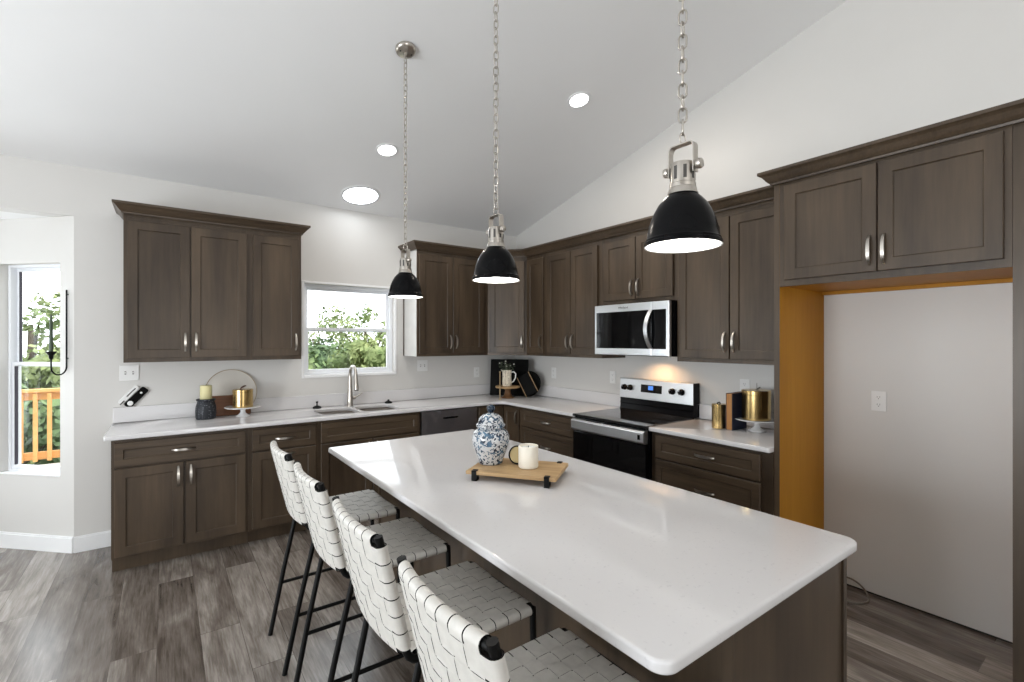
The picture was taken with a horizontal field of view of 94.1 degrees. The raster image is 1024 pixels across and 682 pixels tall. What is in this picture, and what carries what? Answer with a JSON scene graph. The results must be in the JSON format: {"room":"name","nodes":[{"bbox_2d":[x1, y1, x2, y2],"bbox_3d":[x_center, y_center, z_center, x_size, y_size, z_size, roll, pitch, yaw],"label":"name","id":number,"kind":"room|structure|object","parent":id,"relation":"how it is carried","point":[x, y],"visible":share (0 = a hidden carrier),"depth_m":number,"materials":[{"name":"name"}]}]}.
{"room":"kitchen","nodes":[
{"label":"kitchen","id":0,"kind":"room"},
{"bbox_2d":[0,211,47,219],"bbox_3d":[-4.587,-0.948,2.939,3.094,0.095,0.635,0,0,-36],"label":"ceiling","id":1,"kind":"structure","parent":0,"point":[3,215],"depth_m":3.44,"materials":[{"name":"paint"}]},
{"bbox_2d":[0,216,73,536],"bbox_3d":[-3.588,0.312,3.563,0.900,2.425,0.130,0,0,9],"label":"wall","id":2,"kind":"structure","parent":0,"point":[44,505],"depth_m":3.47,"materials":[{"name":"paint"}]},
{"bbox_2d":[0,264,59,476],"bbox_3d":[-3.526,0.207,3.550,0.537,1.554,0.132,0,0,9],"label":"window","id":3,"kind":"structure","parent":2,"relation":"in","point":[15,272],"depth_m":3.59,"materials":[{"name":"white plastic"}]},
{"bbox_2d":[0,531,73,553],"bbox_3d":[-3.599,1.467,3.492,0.900,0.116,0.014,0,0,9],"label":"baseboard","id":4,"kind":"structure","parent":2,"relation":"attached to","point":[12,540],"depth_m":3.46,"materials":[{"name":"white paint"}]},
{"bbox_2d":[45,290,68,375],"bbox_3d":[-3.212,-0.061,3.367,0.060,0.613,0.142,0,0,9],"label":"wall sconce","id":5,"kind":"object","parent":2,"relation":"attached to","point":[50,354],"visible":1,"depth_m":3.42,"materials":[{"name":"metal"}]},
{"bbox_2d":[49,314,52,351],"bbox_3d":[-3.219,-0.057,3.326,0.024,0.282,0.024,0,0,-36],"label":"taper candle","id":6,"kind":"object","parent":5,"relation":"on","point":[50,318],"visible":1,"depth_m":3.32,"materials":[{"name":"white wax"}]},
{"bbox_2d":[0,154,515,536],"bbox_3d":[-2.851,0.133,3.731,7.320,2.785,0.130,0,0,-36],"label":"wall","id":7,"kind":"structure","parent":0,"point":[340,245],"depth_m":3.69,"materials":[{"name":"paint"}]},
{"bbox_2d":[74,530,110,552],"bbox_3d":[-3.050,1.467,3.496,0.246,0.116,0.014,0,0,-36],"label":"baseboard","id":8,"kind":"structure","parent":7,"relation":"attached to","point":[82,543],"depth_m":3.48,"materials":[{"name":"white paint"}]},
{"bbox_2d":[119,365,138,380],"bbox_3d":[-2.898,0.241,3.607,0.116,0.116,0.014,0,0,-36],"label":"light switch","id":9,"kind":"object","parent":7,"relation":"attached to","point":[126,372],"visible":1,"depth_m":3.60,"materials":[{"name":"white plastic"}]},
{"bbox_2d":[118,385,147,406],"bbox_3d":[-2.874,0.423,3.617,0.179,0.169,0.025,0,0,-36],"label":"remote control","id":10,"kind":"object","parent":7,"relation":"attached to","point":[142,391],"visible":1,"depth_m":3.61,"materials":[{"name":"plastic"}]},
{"bbox_2d":[123,213,249,362],"bbox_3d":[-2.493,-0.381,3.686,0.784,1.067,0.361,0,0,-36],"label":"upper cabinet","id":11,"kind":"object","parent":7,"relation":"attached to","point":[186,284],"visible":0.98,"depth_m":3.54,"materials":[{"name":"brown wood"}]},
{"bbox_2d":[112,199,310,235],"bbox_3d":[-2.329,-0.933,3.788,1.287,0.074,0.386,0,0,-36],"label":"crown molding","id":12,"kind":"structure","parent":7,"relation":"attached to","point":[120,206],"depth_m":3.59,"materials":[{"name":"brown wood"}]},
{"bbox_2d":[250,229,300,359],"bbox_3d":[-2.020,-0.381,4.030,0.386,1.067,0.361,0,0,-36],"label":"upper cabinet","id":13,"kind":"object","parent":7,"relation":"attached to","point":[275,257],"visible":0.93,"depth_m":3.91,"materials":[{"name":"brown wood"}]},
{"bbox_2d":[302,281,396,377],"bbox_3d":[-1.583,-0.105,4.648,0.906,0.890,0.138,0,0,-36],"label":"window","id":14,"kind":"structure","parent":7,"relation":"in","point":[339,372],"depth_m":4.64,"materials":[{"name":"white plastic"}]},
{"bbox_2d":[113,384,619,422],"bbox_3d":[-0.967,0.554,3.975,3.743,0.114,1.690,0,0,-36],"label":"backsplash","id":15,"kind":"structure","parent":7,"relation":"attached to","point":[180,410],"depth_m":4.50,"materials":[{"name":"white stone"}]},
{"bbox_2d":[417,360,427,370],"bbox_3d":[-0.944,0.260,5.032,0.116,0.116,0.014,0,0,-36],"label":"light switch","id":16,"kind":"object","parent":7,"relation":"attached to","point":[422,365],"visible":1,"depth_m":5.03,"materials":[{"name":"white plastic"}]},
{"bbox_2d":[403,249,487,356],"bbox_3d":[-0.677,-0.381,5.010,0.838,1.067,0.362,0,0,-36],"label":"upper cabinet","id":17,"kind":"object","parent":7,"relation":"attached to","point":[450,318],"visible":0.92,"depth_m":4.85,"materials":[{"name":"brown wood"}]},
{"bbox_2d":[398,185,773,256],"bbox_3d":[0.502,-0.933,4.233,3.500,0.074,1.016,0,0,33],"label":"crown molding","id":18,"kind":"structure","parent":17,"relation":"attached to","point":[765,193],"depth_m":4.20,"materials":[{"name":"brown wood"}]},
{"bbox_2d":[474,367,478,376],"bbox_3d":[-0.402,0.355,5.430,0.072,0.116,0.008,0,0,-36],"label":"wall outlet","id":19,"kind":"object","parent":7,"relation":"attached to","point":[476,369],"visible":1,"depth_m":5.43,"materials":[{"name":"white plastic"}]},
{"bbox_2d":[488,257,526,354],"bbox_3d":[-0.017,-0.381,5.334,0.607,1.067,0.614,0,0,-36],"label":"upper cabinet","id":20,"kind":"object","parent":7,"relation":"attached to","point":[507,302],"visible":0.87,"depth_m":5.11,"materials":[{"name":"brown wood"}]},
{"bbox_2d":[0,0,845,236],"bbox_3d":[-0.211,-1.954,0.025,7.420,1.452,9.230,0,0,-36],"label":"ceiling","id":21,"kind":"structure","parent":0,"point":[291,100],"depth_m":3.12,"materials":[{"name":"paint"}]},
{"bbox_2d":[340,185,380,204],"bbox_3d":[-1.385,-1.330,4.359,0.356,0.093,0.347,0,0,-43],"label":"recessed light","id":22,"kind":"object","parent":21,"relation":"attached to","point":[355,194],"visible":1,"depth_m":4.35,"materials":[{"name":"white paint"}]},
{"bbox_2d":[376,143,397,156],"bbox_3d":[-0.988,-1.508,3.768,0.176,0.049,0.172,0,0,-43],"label":"recessed light","id":23,"kind":"object","parent":21,"relation":"in","point":[385,149],"visible":1,"depth_m":3.76,"materials":[{"name":"white paint"}]},
{"bbox_2d":[388,41,422,298],"bbox_3d":[-0.637,-1.012,2.850,0.207,1.498,0.207,0,0,-36],"label":"pendant lamp","id":24,"kind":"object","parent":21,"relation":"hanging from","point":[405,285],"visible":1,"depth_m":2.82,"materials":[{"name":"metal"}]},
{"bbox_2d":[472,0,519,282],"bbox_3d":[-0.070,-1.132,2.071,0.207,1.739,0.207,0,0,-36],"label":"pendant lamp","id":25,"kind":"object","parent":21,"relation":"hanging from","point":[495,264],"visible":1,"depth_m":2.04,"materials":[{"name":"metal"}]},
{"bbox_2d":[567,91,590,108],"bbox_3d":[0.495,-1.777,3.517,0.176,0.049,0.172,0,0,-43],"label":"recessed light","id":26,"kind":"object","parent":21,"relation":"in","point":[581,99],"visible":1,"depth_m":3.51,"materials":[{"name":"white paint"}]},
{"bbox_2d":[644,0,722,252],"bbox_3d":[0.475,-1.248,1.325,0.207,1.970,0.207,0,0,-36],"label":"pendant lamp","id":27,"kind":"object","parent":21,"relation":"hanging from","point":[684,221],"visible":1,"depth_m":1.29,"materials":[{"name":"black metal"}]},
{"bbox_2d":[0,518,1012,681],"bbox_3d":[-0.526,1.585,0.457,7.420,0.120,10.500,0,0,-36],"label":"floor","id":28,"kind":"structure","parent":0,"point":[206,616],"depth_m":2.54,"materials":[{"name":"wood"}]},
{"bbox_2d":[111,428,248,571],"bbox_3d":[-2.441,1.083,3.538,0.785,0.884,0.661,0,0,-36],"label":"base cabinet","id":29,"kind":"object","parent":28,"relation":"on","point":[173,496],"visible":0.98,"depth_m":3.28,"materials":[{"name":"brown wood"}]},
{"bbox_2d":[247,421,317,541],"bbox_3d":[-1.925,1.083,3.914,0.492,0.884,0.661,0,0,-36],"label":"base cabinet","id":30,"kind":"object","parent":28,"relation":"on","point":[269,516],"visible":0.68,"depth_m":3.63,"materials":[{"name":"brown wood"}]},
{"bbox_2d":[268,440,399,675],"bbox_3d":[-0.922,1.022,2.487,0.592,1.010,0.423,0,0,-36],"label":"counter stool","id":31,"kind":"object","parent":28,"relation":"on","point":[364,505],"visible":0.75,"depth_m":2.35,"materials":[{"name":"white leather"}]},
{"bbox_2d":[318,407,419,496],"bbox_3d":[-1.365,1.083,4.322,0.892,0.884,0.661,0,0,-36],"label":"base cabinet","id":32,"kind":"object","parent":28,"relation":"on","point":[338,478],"visible":0.25,"depth_m":3.99,"materials":[{"name":"brown wood"}]},
{"bbox_2d":[293,461,450,681],"bbox_3d":[-0.601,1.022,2.046,0.592,1.010,0.423,0,0,-36],"label":"counter stool","id":33,"kind":"object","parent":28,"relation":"on","point":[405,536],"visible":0.73,"depth_m":1.91,"materials":[{"name":"white leather"}]},
{"bbox_2d":[332,496,535,681],"bbox_3d":[-0.259,1.022,1.576,0.592,1.010,0.423,0,0,-36],"label":"counter stool","id":34,"kind":"object","parent":28,"relation":"on","point":[473,593],"visible":0.8,"depth_m":1.47,"materials":[{"name":"white leather"}]},
{"bbox_2d":[420,407,476,435],"bbox_3d":[-0.759,1.087,4.767,0.598,0.876,0.620,0,0,-36],"label":"dishwasher","id":35,"kind":"object","parent":28,"relation":"on","point":[455,419],"visible":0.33,"depth_m":4.51,"materials":[{"name":"black metal"}]},
{"bbox_2d":[474,404,521,442],"bbox_3d":[-0.062,1.083,5.117,0.936,0.884,0.912,0,0,-36],"label":"base cabinet","id":36,"kind":"object","parent":28,"relation":"on","point":[511,415],"visible":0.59,"depth_m":4.76,"materials":[{"name":"brown wood"}]},
{"bbox_2d":[103,384,619,440],"bbox_3d":[-0.969,0.569,3.973,3.749,0.144,1.691,0,0,-36],"label":"countertop","id":37,"kind":"structure","parent":36,"relation":"on","point":[133,422],"depth_m":4.29,"materials":[{"name":"white stone"}]},
{"bbox_2d":[195,398,215,419],"bbox_3d":[-2.406,0.532,3.745,0.141,0.158,0.141,0,0,-36],"label":"candle holder","id":38,"kind":"object","parent":37,"relation":"on","point":[205,409],"visible":0.89,"depth_m":3.69,"materials":[{"name":"black ceramic"}]},
{"bbox_2d":[200,385,211,399],"bbox_3d":[-2.406,0.399,3.745,0.081,0.117,0.081,0,0,-36],"label":"pillar candle","id":39,"kind":"object","parent":38,"relation":"on","point":[205,390],"visible":0.99,"depth_m":3.71,"materials":[{"name":"yellow wax"}]},
{"bbox_2d":[206,369,256,402],"bbox_3d":[-2.340,0.425,3.971,0.380,0.374,0.101,0,0,-36],"label":"round tray","id":40,"kind":"object","parent":37,"relation":"on","point":[223,382],"visible":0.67,"depth_m":3.98,"materials":[{"name":"white ceramic"}]},
{"bbox_2d":[212,395,250,415],"bbox_3d":[-2.329,0.529,3.923,0.310,0.162,0.057,0,0,-36],"label":"cutting board","id":41,"kind":"object","parent":37,"relation":"on","point":[221,402],"visible":0.31,"depth_m":3.90,"materials":[{"name":"brown wood"}]},
{"bbox_2d":[224,404,260,416],"bbox_3d":[-2.191,0.572,3.878,0.264,0.079,0.264,0,0,-36],"label":"cake stand","id":42,"kind":"object","parent":37,"relation":"on","point":[242,413],"visible":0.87,"depth_m":3.85,"materials":[{"name":"white ceramic"}]},
{"bbox_2d":[232,385,252,407],"bbox_3d":[-2.191,0.449,3.878,0.150,0.176,0.150,0,0,-36],"label":"canister","id":43,"kind":"object","parent":42,"relation":"on","point":[242,397],"visible":0.99,"depth_m":3.82,"materials":[{"name":"gold metal"}]},
{"bbox_2d":[313,401,320,408],"bbox_3d":[-1.773,0.580,4.331,0.076,0.062,0.076,0,0,-36],"label":"stopper","id":44,"kind":"object","parent":37,"relation":"on","point":[317,406],"visible":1,"depth_m":4.31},
{"bbox_2d":[346,365,361,405],"bbox_3d":[-1.479,0.416,4.426,0.141,0.390,0.236,0,0,-9],"label":"faucet","id":45,"kind":"object","parent":37,"relation":"on","point":[350,397],"visible":1,"depth_m":4.46,"materials":[{"name":"grey metal"}]},
{"bbox_2d":[498,371,501,399],"bbox_3d":[-0.126,0.463,4.981,0.040,0.296,0.040,0,0,-36],"label":"candlestick","id":46,"kind":"object","parent":37,"relation":"on","point":[499,371],"visible":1,"depth_m":4.98,"materials":[{"name":"brown wood"}]},
{"bbox_2d":[495,385,519,398],"bbox_3d":[-0.046,0.546,5.115,0.264,0.129,0.264,0,0,9],"label":"cake stand","id":47,"kind":"object","parent":37,"relation":"on","point":[507,395],"visible":0.9,"depth_m":5.07,"materials":[{"name":"brown wood"}]},
{"bbox_2d":[501,370,515,385],"bbox_3d":[-0.042,0.393,5.099,0.149,0.178,0.105,0,0,31],"label":"pitcher","id":48,"kind":"object","parent":47,"relation":"on","point":[506,379],"visible":0.94,"depth_m":5.07,"materials":[{"name":"white ceramic"}]},
{"bbox_2d":[499,361,514,369],"bbox_3d":[-0.057,0.321,5.105,0.177,0.222,0.120,0,0,-43],"label":"greenery","id":49,"kind":"object","parent":48,"relation":"in","point":[505,363],"visible":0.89,"depth_m":5.09,"materials":[{"name":"green plant"}]},
{"bbox_2d":[490,359,528,395],"bbox_3d":[-0.030,0.408,5.362,0.430,0.402,0.084,0,0,9],"label":"cutting board","id":50,"kind":"object","parent":37,"relation":"on","point":[521,365],"visible":0.69,"depth_m":5.36,"materials":[{"name":"black wood"}]},
{"bbox_2d":[517,372,537,396],"bbox_3d":[0.168,0.472,5.168,0.238,0.274,0.068,0,0,8],"label":"cutting board","id":51,"kind":"object","parent":37,"relation":"on","point":[525,381],"visible":1,"depth_m":5.16,"materials":[{"name":"brown wood"}]},
{"bbox_2d":[517,371,540,395],"bbox_3d":[0.185,0.471,5.265,0.283,0.279,0.075,0,0,24],"label":"cutting board","id":52,"kind":"object","parent":37,"relation":"on","point":[536,379],"visible":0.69,"depth_m":5.25,"materials":[{"name":"black wood"}]},
{"bbox_2d":[396,555,639,681],"bbox_3d":[0.062,1.022,1.137,0.592,1.010,0.423,0,0,-36],"label":"counter stool","id":53,"kind":"object","parent":28,"relation":"on","point":[450,648],"visible":1,"depth_m":1.04,"materials":[{"name":"white leather"}]},
{"bbox_2d":[521,407,573,457],"bbox_3d":[0.547,1.083,4.514,0.661,0.884,0.778,0,0,-36],"label":"base cabinet","id":54,"kind":"object","parent":28,"relation":"on","point":[552,432],"visible":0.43,"depth_m":4.32,"materials":[{"name":"brown wood"}]},
{"bbox_2d":[378,486,846,681],"bbox_3d":[0.131,1.083,2.190,0.707,0.884,2.229,0,0,-36],"label":"kitchen island","id":55,"kind":"object","parent":28,"relation":"on","point":[802,638],"visible":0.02,"depth_m":1.35,"materials":[{"name":"brown wood"}]},
{"bbox_2d":[328,429,856,674],"bbox_3d":[0.009,0.626,2.100,0.974,0.030,2.281,0,0,-36],"label":"island countertop","id":56,"kind":"structure","parent":55,"relation":"on","point":[664,574],"depth_m":1.45,"materials":[{"name":"white stone"}]},
{"bbox_2d":[466,458,567,487],"bbox_3d":[0.030,0.588,2.159,0.405,0.045,0.278,0,0,18],"label":"serving tray","id":57,"kind":"object","parent":56,"relation":"on","point":[548,472],"visible":0.87,"depth_m":2.08,"materials":[{"name":"brown wood"}]},
{"bbox_2d":[472,404,508,465],"bbox_3d":[-0.099,0.432,2.226,0.175,0.273,0.175,0,0,-36],"label":"ginger jar","id":58,"kind":"object","parent":57,"relation":"on","point":[490,440],"visible":1,"depth_m":2.17,"materials":[{"name":"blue ceramic"}]},
{"bbox_2d":[509,445,518,464],"bbox_3d":[0.026,0.527,2.203,0.086,0.087,0.026,0,0,19],"label":"lid","id":59,"kind":"object","parent":57,"relation":"on","point":[513,453],"visible":0.55,"depth_m":2.20,"materials":[{"name":"gold metal"}]},
{"bbox_2d":[518,443,537,469],"bbox_3d":[0.074,0.519,2.146,0.089,0.099,0.089,0,0,-36],"label":"jar candle","id":60,"kind":"object","parent":57,"relation":"on","point":[527,452],"visible":1,"depth_m":2.11,"materials":[{"name":"beige wax"}]},
{"bbox_2d":[571,377,698,479],"bbox_3d":[0.985,0.919,3.878,0.683,1.172,0.759,0,0,-36],"label":"range","id":61,"kind":"object","parent":28,"relation":"on","point":[619,439],"visible":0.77,"depth_m":3.78,"materials":[{"name":"black metal"}]},
{"bbox_2d":[572,408,693,428],"bbox_3d":[0.970,0.617,3.867,0.600,0.020,0.757,0,0,-36],"label":"cooktop","id":62,"kind":"object","parent":61,"relation":"in","point":[623,418],"depth_m":3.80,"materials":[{"name":"glass"}]},
{"bbox_2d":[652,432,773,514],"bbox_3d":[1.476,1.083,3.240,0.661,0.884,0.841,0,0,-36],"label":"base cabinet","id":63,"kind":"object","parent":28,"relation":"on","point":[743,477],"visible":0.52,"depth_m":3.00,"materials":[{"name":"brown wood"}]},
{"bbox_2d":[649,404,773,452],"bbox_3d":[1.481,0.569,3.244,0.648,0.144,0.842,0,0,-36],"label":"countertop","id":64,"kind":"structure","parent":63,"relation":"on","point":[701,429],"depth_m":3.18,"materials":[{"name":"white stone"}]},
{"bbox_2d":[712,402,725,428],"bbox_3d":[1.452,0.519,3.345,0.094,0.184,0.094,0,0,-36],"label":"canister","id":65,"kind":"object","parent":64,"relation":"on","point":[718,409],"visible":0.99,"depth_m":3.31,"materials":[{"name":"gold metal"}]},
{"bbox_2d":[726,391,746,430],"bbox_3d":[1.560,0.484,3.312,0.190,0.252,0.046,0,0,-36],"label":"book","id":66,"kind":"object","parent":64,"relation":"on","point":[733,400],"visible":0.81,"depth_m":3.27,"materials":[{"name":"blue paper"}]},
{"bbox_2d":[735,418,773,431],"bbox_3d":[1.663,0.570,3.234,0.274,0.083,0.274,0,0,-36],"label":"cake stand","id":67,"kind":"object","parent":64,"relation":"on","point":[756,428],"visible":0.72,"depth_m":3.20,"materials":[{"name":"white ceramic"}]},
{"bbox_2d":[741,387,770,420],"bbox_3d":[1.660,0.408,3.239,0.182,0.250,0.182,0,0,-36],"label":"canister","id":68,"kind":"object","parent":67,"relation":"on","point":[755,403],"visible":1,"depth_m":3.17,"materials":[{"name":"gold metal"}]},
{"bbox_2d":[774,184,823,529],"bbox_3d":[1.759,0.305,2.906,0.599,2.439,0.031,0,0,-36],"label":"end panel","id":69,"kind":"object","parent":28,"relation":"on","point":[798,313],"visible":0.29,"depth_m":2.84,"materials":[{"name":"brown wood"}]},
{"bbox_2d":[847,576,869,603],"bbox_3d":[1.994,1.490,2.882,0.220,0.066,0.280,0,0,-36],"label":"cable","id":70,"kind":"object","parent":28,"relation":"on","point":[858,583],"visible":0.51,"depth_m":2.80,"materials":[{"name":"grey plastic"}]},
{"bbox_2d":[1013,121,1023,681],"bbox_3d":[2.339,0.305,2.111,0.599,2.439,0.088,0,0,-36],"label":"end panel","id":71,"kind":"object","parent":28,"relation":"on","point":[1018,128],"visible":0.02,"depth_m":1.95,"materials":[{"name":"brown wood"}]},
{"bbox_2d":[516,0,1023,641],"bbox_3d":[2.752,-0.524,2.105,0.060,4.071,9.100,0,0,-36],"label":"wall","id":72,"kind":"structure","parent":0,"point":[922,486],"depth_m":2.80,"materials":[{"name":"paint"}]},
{"bbox_2d":[527,252,544,355],"bbox_3d":[0.350,-0.381,5.040,0.361,1.067,0.305,0,0,-36],"label":"upper cabinet","id":73,"kind":"object","parent":72,"relation":"attached to","point":[535,263],"visible":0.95,"depth_m":4.94,"materials":[{"name":"brown wood"}]},
{"bbox_2d":[551,368,555,377],"bbox_3d":[0.455,0.349,5.198,0.008,0.116,0.072,0,0,-36],"label":"wall outlet","id":74,"kind":"object","parent":72,"relation":"attached to","point":[553,370],"visible":1,"depth_m":5.20,"materials":[{"name":"white plastic"}]},
{"bbox_2d":[545,239,624,357],"bbox_3d":[0.670,-0.381,4.601,0.361,1.067,0.780,0,0,-36],"label":"upper cabinet","id":75,"kind":"object","parent":72,"relation":"attached to","point":[573,274],"visible":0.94,"depth_m":4.48,"materials":[{"name":"brown wood"}]},
{"bbox_2d":[610,371,615,383],"bbox_3d":[0.955,0.343,4.513,0.008,0.116,0.072,0,0,-36],"label":"wall outlet","id":76,"kind":"object","parent":72,"relation":"attached to","point":[612,373],"visible":1,"depth_m":4.50,"materials":[{"name":"white plastic"}]},
{"bbox_2d":[602,228,676,305],"bbox_3d":[1.125,-0.612,3.977,0.361,0.605,0.764,0,0,-36],"label":"upper cabinet","id":77,"kind":"object","parent":72,"relation":"attached to","point":[631,273],"visible":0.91,"depth_m":3.90,"materials":[{"name":"brown wood"}]},
{"bbox_2d":[595,300,676,356],"bbox_3d":[1.085,-0.093,3.949,0.456,0.429,0.757,0,0,-36],"label":"microwave","id":78,"kind":"object","parent":77,"relation":"attached to","point":[642,328],"visible":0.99,"depth_m":3.77,"materials":[{"name":"silver metal"}]},
{"bbox_2d":[677,199,773,364],"bbox_3d":[1.598,-0.381,3.328,0.361,1.067,0.840,0,0,-36],"label":"upper cabinet","id":79,"kind":"object","parent":72,"relation":"attached to","point":[725,293],"visible":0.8,"depth_m":3.23,"materials":[{"name":"brown wood"}]},
{"bbox_2d":[699,404,773,428],"bbox_3d":[1.735,0.554,3.429,0.020,0.114,0.842,0,0,-36],"label":"backsplash","id":80,"kind":"structure","parent":72,"relation":"attached to","point":[705,411],"depth_m":3.69,"materials":[{"name":"white stone"}]},
{"bbox_2d":[740,379,749,390],"bbox_3d":[1.703,0.338,3.486,0.008,0.116,0.072,0,0,-36],"label":"wall outlet","id":81,"kind":"object","parent":72,"relation":"attached to","point":[744,383],"visible":0.62,"depth_m":3.48,"materials":[{"name":"white plastic"}]},
{"bbox_2d":[871,391,885,411],"bbox_3d":[2.180,0.357,2.832,0.008,0.118,0.074,0,0,-36],"label":"wall outlet","id":82,"kind":"object","parent":72,"relation":"attached to","point":[878,398],"visible":1,"depth_m":2.83,"materials":[{"name":"white plastic"}]},
{"bbox_2d":[875,395,881,406],"bbox_3d":[2.178,0.357,2.830,0.002,0.072,0.034,0,0,-36],"label":"receptacle","id":83,"kind":"object","parent":82,"relation":"attached to","point":[878,398],"depth_m":2.83,"materials":[{"name":"white plastic"}]},
{"bbox_2d":[780,124,1012,294],"bbox_3d":[2.019,-0.604,2.504,0.651,0.621,0.922,0,0,-36],"label":"upper cabinet","id":84,"kind":"object","parent":72,"relation":"attached to","point":[938,215],"visible":0.98,"depth_m":2.27,"materials":[{"name":"brown wood"}]},
{"bbox_2d":[757,98,1023,186],"bbox_3d":[2.025,-0.927,2.473,0.676,0.074,1.160,0,0,-36],"label":"crown molding","id":85,"kind":"structure","parent":84,"relation":"on","point":[1009,113],"depth_m":2.21,"materials":[{"name":"brown wood"}]},
{"bbox_2d":[847,584,1012,643],"bbox_3d":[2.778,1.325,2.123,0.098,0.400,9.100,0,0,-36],"label":"trim","id":86,"kind":"structure","parent":72,"relation":"attached to","point":[847,584],"depth_m":2.63,"materials":[{"name":"black wood"}]},
{"label":"outside","id":87,"kind":"structure","parent":0,"visible":0},
{"bbox_3d":[-19.266,4.641,49.229,110.000,4.997,90.000,0,0,-36],"label":"hillside","id":88,"kind":"object","parent":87,"visible":0},
{"bbox_2d":[21,344,59,464],"bbox_3d":[-13.898,3.286,14.845,3.924,6.986,5.324,0,0,31],"label":"tree","id":89,"kind":"object","parent":88,"relation":"on","point":[35,377],"visible":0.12,"depth_m":13.80,"materials":[{"name":"green plant"}]},
{"bbox_2d":[21,383,59,464],"bbox_3d":[-10.482,4.206,9.796,4.282,7.047,4.440,0,0,13],"label":"tree","id":90,"kind":"object","parent":88,"relation":"on","point":[28,405],"visible":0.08,"depth_m":9.36,"materials":[{"name":"green plant"}]},
{"bbox_2d":[23,291,59,416],"bbox_3d":[-18.843,3.149,18.722,5.375,10.716,5.425,0,0,25],"label":"tree","id":91,"kind":"object","parent":88,"relation":"on","point":[33,339],"visible":0.12,"depth_m":18.12,"materials":[{"name":"green plant"}]},
{"bbox_2d":[308,346,325,368],"bbox_3d":[-6.033,3.606,13.021,4.257,7.047,4.497,0,0,-6],"label":"tree","id":92,"kind":"object","parent":88,"relation":"on","point":[311,361],"visible":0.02,"depth_m":12.15,"materials":[{"name":"green plant"}]},
{"bbox_2d":[308,336,345,368],"bbox_3d":[-9.112,3.609,23.560,4.884,7.752,4.710,0,0,24],"label":"tree","id":93,"kind":"object","parent":88,"relation":"on","point":[322,349],"visible":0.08,"depth_m":22.45,"materials":[{"name":"green plant"}]},
{"bbox_2d":[308,314,354,348],"bbox_3d":[-13.678,3.897,33.750,5.734,11.430,5.786,0,0,-5],"label":"tree","id":94,"kind":"object","parent":88,"relation":"on","point":[349,316],"visible":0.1,"depth_m":34.68,"materials":[{"name":"green plant"}]},
{"bbox_2d":[319,304,385,346],"bbox_3d":[-9.190,2.900,29.681,5.236,10.358,5.217,0,0,-24],"label":"tree","id":95,"kind":"object","parent":88,"relation":"on","point":[365,317],"visible":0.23,"depth_m":28.65,"materials":[{"name":"green plant"}]},
{"bbox_2d":[323,332,385,368],"bbox_3d":[-5.715,2.836,18.959,5.324,6.986,3.924,0,0,-42],"label":"tree","id":96,"kind":"object","parent":88,"relation":"on","point":[359,352],"visible":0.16,"depth_m":17.94,"materials":[{"name":"green plant"}]},
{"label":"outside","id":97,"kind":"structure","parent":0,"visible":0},
{"bbox_2d":[42,463,59,465],"bbox_3d":[-5.829,1.505,4.063,5.500,0.040,2.476,0,0,-36],"label":"floor","id":98,"kind":"structure","parent":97,"point":[51,464],"depth_m":5.73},
{"bbox_2d":[21,388,59,462],"bbox_3d":[-6.549,1.025,4.966,5.400,0.920,0.174,0,0,-36],"label":"deck railing","id":99,"kind":"object","parent":98,"relation":"on","point":[49,394],"visible":0.07,"depth_m":5.59,"materials":[{"name":"brown wood"}]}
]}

